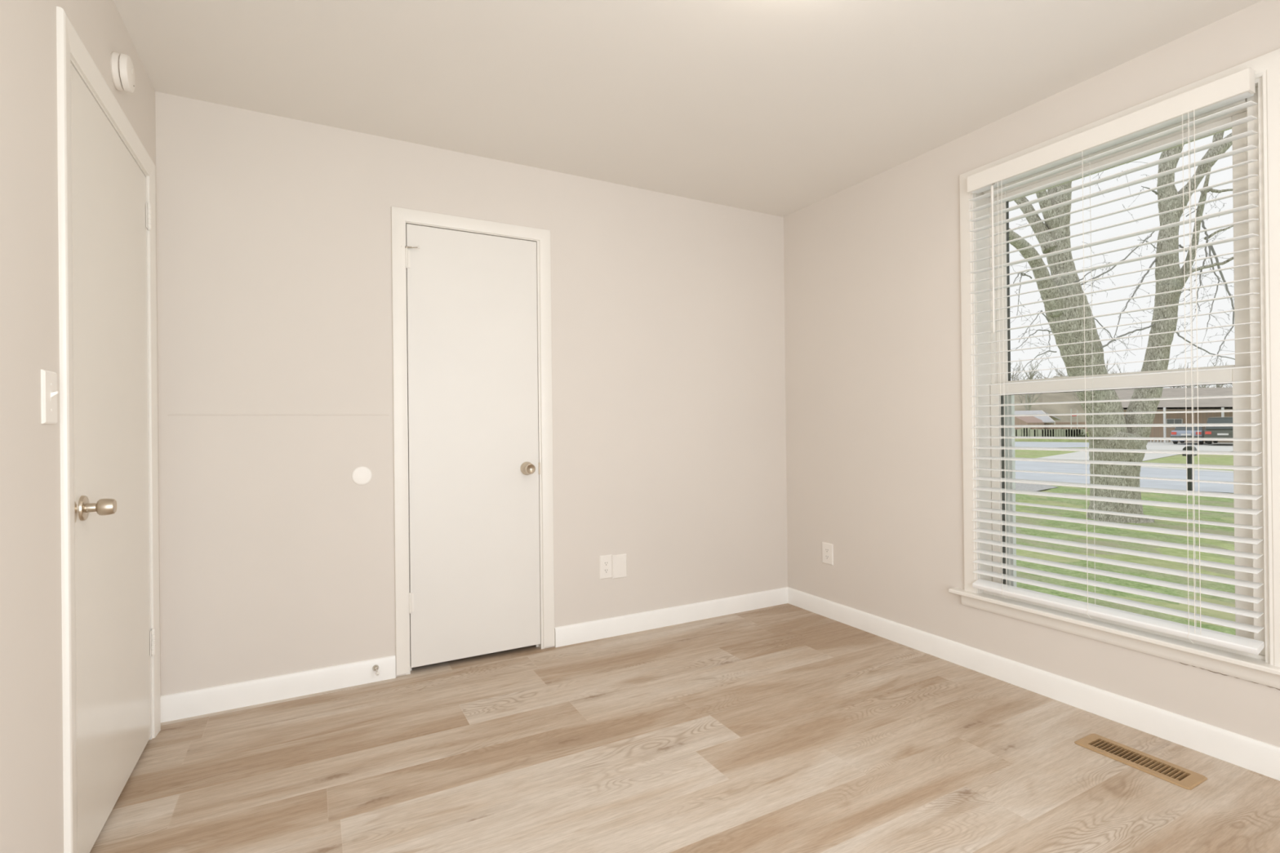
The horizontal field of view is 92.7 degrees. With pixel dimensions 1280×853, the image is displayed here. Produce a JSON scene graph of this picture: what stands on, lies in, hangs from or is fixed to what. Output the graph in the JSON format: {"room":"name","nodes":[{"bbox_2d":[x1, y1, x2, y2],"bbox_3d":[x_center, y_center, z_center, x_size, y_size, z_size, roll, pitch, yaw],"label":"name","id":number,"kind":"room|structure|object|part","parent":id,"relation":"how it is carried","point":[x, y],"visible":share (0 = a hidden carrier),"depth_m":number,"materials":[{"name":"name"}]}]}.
{"room":"empty bedroom","nodes":[
{"label":"empty bedroom","id":0,"kind":"room"},
{"bbox_2d":[0,0,160,852],"bbox_3d":[-1.079,-0.061,0.778,0.120,2.500,3.540,-1,0,-28],"label":"wall","id":1,"kind":"structure","parent":0,"point":[32,780],"depth_m":1.29,"materials":[{"name":"paint"}]},
{"bbox_2d":[40,369,58,423],"bbox_3d":[-1.323,-0.066,1.377,0.018,0.119,0.077,-1,0,-28],"label":"light switch","id":2,"kind":"object","parent":1,"relation":"attached to","point":[49,392],"visible":1,"depth_m":1.36,"materials":[{"name":"white plastic"}]},
{"bbox_2d":[56,6,160,852],"bbox_3d":[-1.619,0.074,1.853,0.186,2.126,0.970,-1,0,-28],"label":"door","id":3,"kind":"structure","parent":1,"relation":"in","point":[107,182],"depth_m":1.74,"materials":[{"name":"paint"}]},
{"bbox_3d":[-1.375,0.071,1.472,0.014,2.126,0.068,-1,0,-28],"label":"casing","id":4,"kind":"part","parent":3,"relation":"part of","materials":[{"name":"paint"}]},
{"bbox_3d":[-1.408,0.213,1.523,0.002,0.054,0.021,-1,0,-28],"label":"strike plate","id":5,"kind":"part","parent":3,"relation":"part of","materials":[{"name":"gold metal"}]},
{"bbox_3d":[-1.406,0.210,1.591,0.060,0.044,0.044,-1,0,-28],"label":"knob","id":6,"kind":"part","parent":3,"relation":"part of","materials":[{"name":"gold metal"}]},
{"bbox_3d":[-1.600,-0.955,1.871,0.014,0.068,0.970,-1,0,-28],"label":"head casing","id":7,"kind":"part","parent":3,"relation":"part of","materials":[{"name":"paint"}]},
{"bbox_3d":[-1.803,0.077,2.266,0.014,2.126,0.068,-1,0,-28],"label":"casing","id":8,"kind":"part","parent":3,"relation":"part of","materials":[{"name":"paint"}]},
{"bbox_2d":[110,51,135,93],"bbox_3d":[-1.593,-1.091,1.884,0.042,0.107,0.107,-1,0,-28],"label":"smoke detector","id":9,"kind":"object","parent":1,"relation":"attached to","point":[122,72],"visible":1,"depth_m":1.85,"materials":[{"name":"plastic"}]},
{"bbox_2d":[155,91,787,695],"bbox_3d":[-0.481,-0.063,3.178,3.449,2.500,0.122,-1,0,-28],"label":"wall","id":10,"kind":"structure","parent":0,"point":[274,241],"depth_m":2.72,"materials":[{"name":"paint"}]},
{"bbox_2d":[160,655,395,722],"bbox_3d":[-1.477,1.088,2.557,0.847,0.098,0.015,-1,0,-28],"label":"baseboard","id":11,"kind":"structure","parent":10,"relation":"attached to","point":[180,705],"depth_m":2.53,"materials":[{"name":"paint"}]},
{"bbox_2d":[351,466,372,484],"bbox_3d":[-1.230,0.218,2.702,0.083,0.083,0.005,-1,0,-28],"label":"bumper cover","id":12,"kind":"object","parent":10,"relation":"attached to","point":[362,475],"visible":1,"depth_m":2.70,"materials":[{"name":"white plastic"}]},
{"bbox_2d":[372,664,379,675],"bbox_3d":[-1.158,1.072,2.682,0.027,0.027,0.072,-1,0,-28],"label":"door stop","id":13,"kind":"object","parent":10,"relation":"attached to","point":[375,668],"visible":1,"depth_m":2.70,"materials":[{"name":"silver metal"}]},
{"bbox_2d":[391,206,555,675],"bbox_3d":[-0.798,0.066,2.972,0.757,2.130,0.182,-1,0,-28],"label":"door","id":14,"kind":"structure","parent":10,"relation":"in","point":[471,298],"depth_m":2.93,"materials":[{"name":"paint"}]},
{"bbox_3d":[-1.089,0.063,2.775,0.058,2.120,0.012,-1,0,-28],"label":"casing","id":15,"kind":"part","parent":14,"relation":"part of","materials":[{"name":"paint"}]},
{"bbox_3d":[-0.792,-0.971,2.943,0.757,0.058,0.012,-1,0,-28],"label":"head casing","id":16,"kind":"part","parent":14,"relation":"part of","materials":[{"name":"paint"}]},
{"bbox_3d":[-0.551,0.210,3.032,0.052,0.052,0.056,-1,0,-28],"label":"knob","id":17,"kind":"part","parent":14,"relation":"part of","materials":[{"name":"gold metal"}]},
{"bbox_3d":[-0.515,0.212,3.101,0.008,0.060,0.021,-1,0,-28],"label":"latch plate","id":18,"kind":"part","parent":14,"relation":"part of","materials":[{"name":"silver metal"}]},
{"bbox_3d":[-0.473,0.057,3.107,0.058,2.120,0.012,-1,0,-28],"label":"casing","id":19,"kind":"part","parent":14,"relation":"part of","materials":[{"name":"paint"}]},
{"bbox_2d":[599,554,612,579],"bbox_3d":[-0.182,0.750,3.261,0.073,0.124,0.007,-1,0,-28],"label":"wall outlet","id":20,"kind":"object","parent":10,"relation":"attached to","point":[605,561],"visible":1,"depth_m":3.26,"materials":[{"name":"white plastic"}]},
{"bbox_2d":[603,560,608,565],"bbox_3d":[-0.181,0.731,3.259,0.034,0.025,0.002,-1,0,-28],"label":"receptacle","id":21,"kind":"object","parent":20,"relation":"attached to","point":[605,562],"depth_m":3.26,"materials":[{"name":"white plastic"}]},
{"bbox_2d":[603,568,608,573],"bbox_3d":[-0.180,0.770,3.259,0.034,0.025,0.002,-1,0,-28],"label":"receptacle","id":22,"kind":"object","parent":20,"relation":"attached to","point":[605,570],"depth_m":3.26,"materials":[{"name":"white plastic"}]},
{"bbox_2d":[612,553,626,578],"bbox_3d":[-0.110,0.755,3.300,0.085,0.126,0.008,-1,0,-28],"label":"blank wall plate","id":23,"kind":"object","parent":10,"relation":"attached to","point":[619,562],"visible":1,"depth_m":3.30,"materials":[{"name":"white plastic"}]},
{"bbox_2d":[554,586,787,647],"bbox_3d":[0.253,1.071,3.489,1.560,0.098,0.015,-1,0,-28],"label":"baseboard","id":24,"kind":"structure","parent":10,"relation":"attached to","point":[575,633],"depth_m":3.42,"materials":[{"name":"paint"}]},
{"bbox_2d":[89,603,1279,852],"bbox_3d":[-0.015,1.120,1.753,3.720,0.001,3.818,-1,0,-28],"label":"floor","id":25,"kind":"structure","parent":0,"point":[784,728],"depth_m":2.03,"materials":[{"name":"beige laminate"}]},
{"bbox_2d":[1074,733,1207,790],"bbox_3d":[1.645,1.138,2.019,0.131,0.082,0.322,-1,0,-28],"label":"floor vent","id":26,"kind":"object","parent":25,"relation":"in","point":[1170,772],"visible":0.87,"depth_m":2.00,"materials":[{"name":"beige metal"}]},
{"bbox_2d":[113,0,1262,217],"bbox_3d":[-0.100,-1.380,1.696,4.160,0.120,4.370,-1,0,-28],"label":"ceiling","id":27,"kind":"structure","parent":0,"point":[779,108],"depth_m":2.26,"materials":[{"name":"paint"}]},
{"bbox_2d":[783,0,1279,747],"bbox_3d":[1.834,-0.089,2.347,0.160,2.500,3.540,-1,0,-28],"label":"wall","id":28,"kind":"structure","parent":0,"point":[873,319],"depth_m":3.04,"materials":[{"name":"paint"}]},
{"bbox_2d":[822,542,833,565],"bbox_3d":[1.093,0.741,3.561,0.007,0.122,0.084,-1,0,-28],"label":"wall outlet","id":29,"kind":"object","parent":28,"relation":"attached to","point":[827,548],"visible":1,"depth_m":3.56,"materials":[{"name":"white plastic"}]},
{"bbox_2d":[787,586,1279,781],"bbox_3d":[1.740,1.053,2.356,0.015,0.098,3.420,-1,0,-28],"label":"baseboard","id":30,"kind":"structure","parent":28,"relation":"attached to","point":[1249,753],"depth_m":2.40,"materials":[{"name":"paint"}]},
{"bbox_2d":[948,48,1279,690],"bbox_3d":[1.804,-0.168,2.376,0.235,1.985,1.171,-1,0,-28],"label":"window","id":31,"kind":"structure","parent":28,"relation":"in","point":[1264,668],"depth_m":2.08,"materials":[{"name":"paint"}]},
{"bbox_3d":[1.498,-0.202,2.780,0.018,1.910,0.062,-1,0,-28],"label":"casing","id":32,"kind":"part","parent":31,"relation":"part of","materials":[{"name":"paint"}]},
{"bbox_3d":[1.741,0.758,2.335,0.070,0.018,1.171,-1,0,-28],"label":"sill","id":33,"kind":"part","parent":31,"relation":"part of","materials":[{"name":"paint"}]},
{"bbox_2d":[967,66,1264,654],"bbox_3d":[1.715,-0.196,2.326,0.075,1.849,0.931,-1,0,-28],"label":"window blind","id":34,"kind":"object","parent":31,"relation":"attached to","point":[1240,85],"visible":1,"depth_m":2.21,"materials":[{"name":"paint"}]},
{"bbox_3d":[1.543,-0.176,2.589,0.002,1.740,0.002,-1,0,-28],"label":"lift cord","id":35,"kind":"part","parent":34,"relation":"part of","materials":[{"name":"white fabric"}]},
{"bbox_3d":[1.561,-0.173,2.619,0.055,1.746,0.002,-1,0,-28],"label":"ladder cord","id":36,"kind":"part","parent":34,"relation":"part of","materials":[{"name":"white fabric"}]},
{"bbox_3d":[1.715,-0.175,2.333,0.055,1.746,0.002,-1,0,-28],"label":"ladder cord","id":37,"kind":"part","parent":34,"relation":"part of","materials":[{"name":"white fabric"}]},
{"bbox_3d":[1.727,0.699,2.325,0.055,0.034,0.931,-1,0,-28],"label":"rail","id":38,"kind":"part","parent":34,"relation":"part of","materials":[{"name":"white plastic"}]},
{"bbox_3d":[1.859,-0.177,2.066,0.055,1.746,0.002,-1,0,-28],"label":"ladder cord","id":39,"kind":"part","parent":34,"relation":"part of","materials":[{"name":"white fabric"}]},
{"bbox_3d":[1.841,-0.180,2.037,0.002,1.740,0.002,-1,0,-28],"label":"lift cord","id":40,"kind":"part","parent":34,"relation":"part of","materials":[{"name":"white fabric"}]},
{"bbox_3d":[1.848,-0.180,2.024,0.002,1.740,0.002,-1,0,-28],"label":"lift cord","id":41,"kind":"part","parent":34,"relation":"part of","materials":[{"name":"white fabric"}]},
{"bbox_3d":[1.847,-0.613,2.423,0.004,0.810,0.769,-1,0,-28],"label":"glass pane","id":42,"kind":"part","parent":31,"relation":"part of","materials":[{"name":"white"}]},
{"bbox_3d":[1.728,-1.129,2.336,0.018,0.062,1.074,-1,0,-28],"label":"head casing","id":43,"kind":"part","parent":31,"relation":"part of","materials":[{"name":"paint"}]},
{"bbox_3d":[1.830,0.268,2.406,0.028,0.935,0.892,-1,0,-28],"label":"sash","id":44,"kind":"part","parent":31,"relation":"part of","materials":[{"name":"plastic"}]},
{"bbox_3d":[1.851,-0.604,2.416,0.028,0.900,0.878,-1,0,-28],"label":"sash","id":45,"kind":"part","parent":31,"relation":"part of","materials":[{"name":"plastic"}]},
{"bbox_3d":[1.978,-0.209,1.889,0.018,1.910,0.062,-1,0,-28],"label":"casing","id":46,"kind":"part","parent":31,"relation":"part of","materials":[{"name":"paint"}]},
{"label":"outside","id":47,"kind":"structure","parent":0,"visible":0},
{"bbox_2d":[1014,431,1235,628],"bbox_3d":[33.518,1.424,112.284,159.800,0.001,280.000,-1,0,-28],"label":"ground","id":48,"kind":"structure","parent":47,"point":[1215,460],"depth_m":7.37,"materials":[{"name":"green plant"}]},
{"bbox_2d":[1025,394,1027,410],"bbox_3d":[51.687,-1.897,81.661,0.260,6.321,0.979,-1,0,-28],"label":"utility pole","id":49,"kind":"object","parent":48,"relation":"on","point":[1026,401],"visible":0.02,"depth_m":81.58,"materials":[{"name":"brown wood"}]},
{"bbox_2d":[1014,410,1087,432],"bbox_3d":[42.527,-0.250,69.386,11.800,3.177,11.739,-1,0,-28],"label":"brick house","id":50,"kind":"structure","parent":48,"relation":"on","point":[1046,420],"depth_m":64.40,"materials":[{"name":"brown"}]},
{"bbox_2d":[1055,462,1233,472],"bbox_3d":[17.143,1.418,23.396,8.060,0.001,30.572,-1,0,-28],"label":"kerb","id":51,"kind":"object","parent":48,"relation":"on","point":[1213,470],"depth_m":20.20,"materials":[{"name":"concrete"}]},
{"bbox_2d":[1115,387,1233,442],"bbox_3d":[47.014,-1.224,52.122,19.060,5.089,15.894,-1,0,-28],"label":"house","id":52,"kind":"structure","parent":48,"relation":"on","point":[1223,403],"depth_m":48.32,"materials":[{"name":"brown"}]},
{"bbox_3d":[39.776,1.153,46.898,0.200,0.367,1.887,-1,0,-28],"label":"porch railing","id":53,"kind":"part","parent":52,"relation":"part of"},
{"bbox_3d":[39.553,-0.023,46.023,0.120,2.826,0.120,-1,0,-28],"label":"porch post","id":54,"kind":"part","parent":52,"relation":"part of","materials":[{"name":"white wood"}]},
{"bbox_3d":[42.291,-0.278,48.316,0.100,0.579,0.909,-1,0,-28],"label":"pane","id":55,"kind":"part","parent":52,"relation":"part of","materials":[{"name":"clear glass"}]},
{"bbox_3d":[41.133,-0.242,43.087,0.120,2.205,0.120,-1,0,-28],"label":"porch post","id":56,"kind":"part","parent":52,"relation":"part of","materials":[{"name":"white wood"}]},
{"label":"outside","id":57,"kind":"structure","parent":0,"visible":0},
{"bbox_2d":[1014,431,1088,441],"bbox_3d":[42.972,0.885,59.700,27.424,0.661,10.612,-1,0,-28],"label":"bank","id":58,"kind":"object","parent":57,"point":[1015,439],"visible":0.12,"depth_m":52.50,"materials":[{"name":"green plant"}]},
{"bbox_2d":[1014,427,1086,436],"bbox_3d":[36.876,0.738,56.258,0.180,1.234,7.628,-1,0,-28],"label":"fence","id":59,"kind":"object","parent":58,"relation":"on","point":[1024,432],"visible":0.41,"depth_m":55.54,"materials":[{"name":"beige wood"}]},
{"bbox_2d":[1076,409,1078,429],"bbox_3d":[42.177,-0.147,58.863,0.080,2.900,0.109,-1,0,-28],"label":"pole","id":60,"kind":"object","parent":58,"relation":"on","point":[1077,410],"visible":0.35,"depth_m":58.83,"materials":[{"name":"grey metal"}]},
{"bbox_2d":[1077,431,1088,436],"bbox_3d":[38.121,0.823,52.529,0.758,0.700,0.751,-1,0,-28],"label":"shrub","id":61,"kind":"object","parent":58,"relation":"on","point":[1078,434],"visible":0.54,"depth_m":52.47,"materials":[{"name":"green plant"}]},
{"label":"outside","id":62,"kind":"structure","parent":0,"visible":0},
{"bbox_2d":[1038,441,1233,464],"bbox_3d":[28.649,1.318,37.020,34.552,0.001,14.004,-1,0,-28],"label":"driveway","id":63,"kind":"structure","parent":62,"point":[1219,446],"depth_m":34.78,"materials":[{"name":"concrete"}]},
{"bbox_2d":[1170,426,1207,444],"bbox_3d":[38.648,0.490,42.801,4.475,1.405,1.627,-1,0,-41],"label":"parked car","id":64,"kind":"object","parent":63,"relation":"on","point":[1179,432],"visible":0.49,"depth_m":41.63,"materials":[{"name":"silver metal"}]},
{"bbox_2d":[1204,417,1233,444],"bbox_3d":[38.839,0.256,40.372,4.675,1.765,1.814,-1,0,-41],"label":"suv","id":65,"kind":"object","parent":63,"relation":"on","point":[1226,432],"visible":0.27,"depth_m":39.10,"materials":[{"name":"green paint"}]},
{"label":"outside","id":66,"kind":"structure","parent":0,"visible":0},
{"bbox_2d":[1014,376,1085,422],"bbox_3d":[86.241,-3.151,110.053,107.430,12.144,52.863,-1,0,-28],"label":"hill","id":67,"kind":"structure","parent":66,"point":[1065,408],"depth_m":88.97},
{"bbox_2d":[1010,359,1028,381],"bbox_3d":[66.608,-5.717,107.853,5.971,12.353,6.445,-1,0,-28],"label":"bare tree","id":68,"kind":"object","parent":67,"relation":"on","point":[1019,366],"visible":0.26,"depth_m":107.94,"materials":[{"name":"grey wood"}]},
{"bbox_2d":[1016,359,1045,410],"bbox_3d":[54.169,-4.492,84.889,5.017,9.846,4.212,-1,0,-28],"label":"bare tree","id":69,"kind":"object","parent":67,"relation":"on","point":[1031,375],"visible":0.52,"depth_m":84.62,"materials":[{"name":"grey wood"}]},
{"bbox_2d":[1034,362,1059,378],"bbox_3d":[63.879,-4.891,95.963,4.273,10.681,4.761,-1,0,-28],"label":"bare tree","id":70,"kind":"object","parent":67,"relation":"on","point":[1052,362],"visible":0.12,"depth_m":96.29,"materials":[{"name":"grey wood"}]},
{"bbox_2d":[1055,364,1067,376],"bbox_3d":[79.482,-6.240,113.898,5.147,13.430,5.555,-1,0,-28],"label":"bare tree","id":71,"kind":"object","parent":67,"relation":"on","point":[1056,371],"visible":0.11,"depth_m":114.26,"materials":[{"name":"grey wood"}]},
{"bbox_2d":[1071,391,1081,407],"bbox_3d":[63.839,-3.904,88.106,4.759,8.685,3.462,-1,0,-28],"label":"bare tree","id":72,"kind":"object","parent":67,"relation":"on","point":[1073,392],"visible":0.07,"depth_m":88.62,"materials":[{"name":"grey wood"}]},
{"bbox_2d":[1106,358,1116,373],"bbox_3d":[74.570,-5.328,97.786,4.928,11.553,4.344,-1,0,-28],"label":"bare tree","id":73,"kind":"object","parent":67,"relation":"on","point":[1107,358],"visible":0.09,"depth_m":97.09,"materials":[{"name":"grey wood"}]},
{"bbox_2d":[1169,360,1188,387],"bbox_3d":[89.053,-5.211,101.817,5.197,11.335,5.046,-1,0,-28],"label":"bare tree","id":74,"kind":"object","parent":67,"relation":"on","point":[1186,361],"visible":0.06,"depth_m":101.67,"materials":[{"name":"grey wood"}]},
{"bbox_2d":[1190,364,1217,387],"bbox_3d":[80.856,-4.271,87.889,4.475,9.419,4.126,-1,0,-28],"label":"bare tree","id":75,"kind":"object","parent":67,"relation":"on","point":[1216,365],"visible":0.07,"depth_m":87.99,"materials":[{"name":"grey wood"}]},
{"bbox_2d":[1204,360,1228,387],"bbox_3d":[92.672,-5.226,97.825,5.835,11.355,4.412,-1,0,-28],"label":"bare tree","id":76,"kind":"object","parent":67,"relation":"on","point":[1218,385],"visible":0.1,"depth_m":97.07,"materials":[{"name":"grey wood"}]},
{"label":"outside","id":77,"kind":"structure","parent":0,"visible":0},
{"bbox_2d":[1015,484,1235,635],"bbox_3d":[7.864,1.557,18.952,26.000,0.120,36.000,-1,0,-28],"label":"lawn","id":78,"kind":"structure","parent":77,"point":[1205,515],"depth_m":7.71,"materials":[{"name":"green plant"}]},
{"bbox_2d":[1015,482,1057,491],"bbox_3d":[8.931,1.477,15.353,3.116,0.001,2.658,-1,0,-28],"label":"sidewalk","id":79,"kind":"structure","parent":78,"relation":"on","point":[1025,486],"depth_m":14.83,"materials":[{"name":"grey concrete"}]},
{"bbox_2d":[1008,131,1235,523],"bbox_3d":[7.685,-2.878,9.832,5.743,9.205,2.555,-1,0,-3],"label":"tree","id":80,"kind":"object","parent":78,"relation":"on","point":[1166,326],"visible":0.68,"depth_m":9.61,"materials":[{"name":"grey plant"}]},
{"bbox_2d":[1182,445,1196,490],"bbox_3d":[12.416,0.998,13.787,0.500,1.120,0.200,-1,0,-43],"label":"mailbox","id":81,"kind":"object","parent":78,"relation":"on","point":[1189,470],"visible":0.63,"depth_m":13.74,"materials":[{"name":"black paint"}]},
{"bbox_3d":[12.396,1.108,13.766,0.070,0.900,0.070,-1,0,-28],"label":"post","id":82,"kind":"part","parent":81,"relation":"part of","materials":[{"name":"black metal"}]},
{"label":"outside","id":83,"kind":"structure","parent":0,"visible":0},
{"bbox_2d":[1015,460,1233,493],"bbox_3d":[13.674,1.453,20.357,15.306,0.001,32.189,-1,0,-28],"label":"road","id":84,"kind":"structure","parent":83,"point":[1020,465],"depth_m":17.74,"materials":[{"name":"grey asphalt"}]},
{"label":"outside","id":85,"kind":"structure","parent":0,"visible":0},
{"bbox_2d":[1014,441,1088,447],"bbox_3d":[27.999,1.349,46.417,16.102,0.001,14.011,-1,0,-28],"label":"street","id":86,"kind":"structure","parent":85,"point":[1028,444],"depth_m":44.71,"materials":[{"name":"grey asphalt"}]}
]}

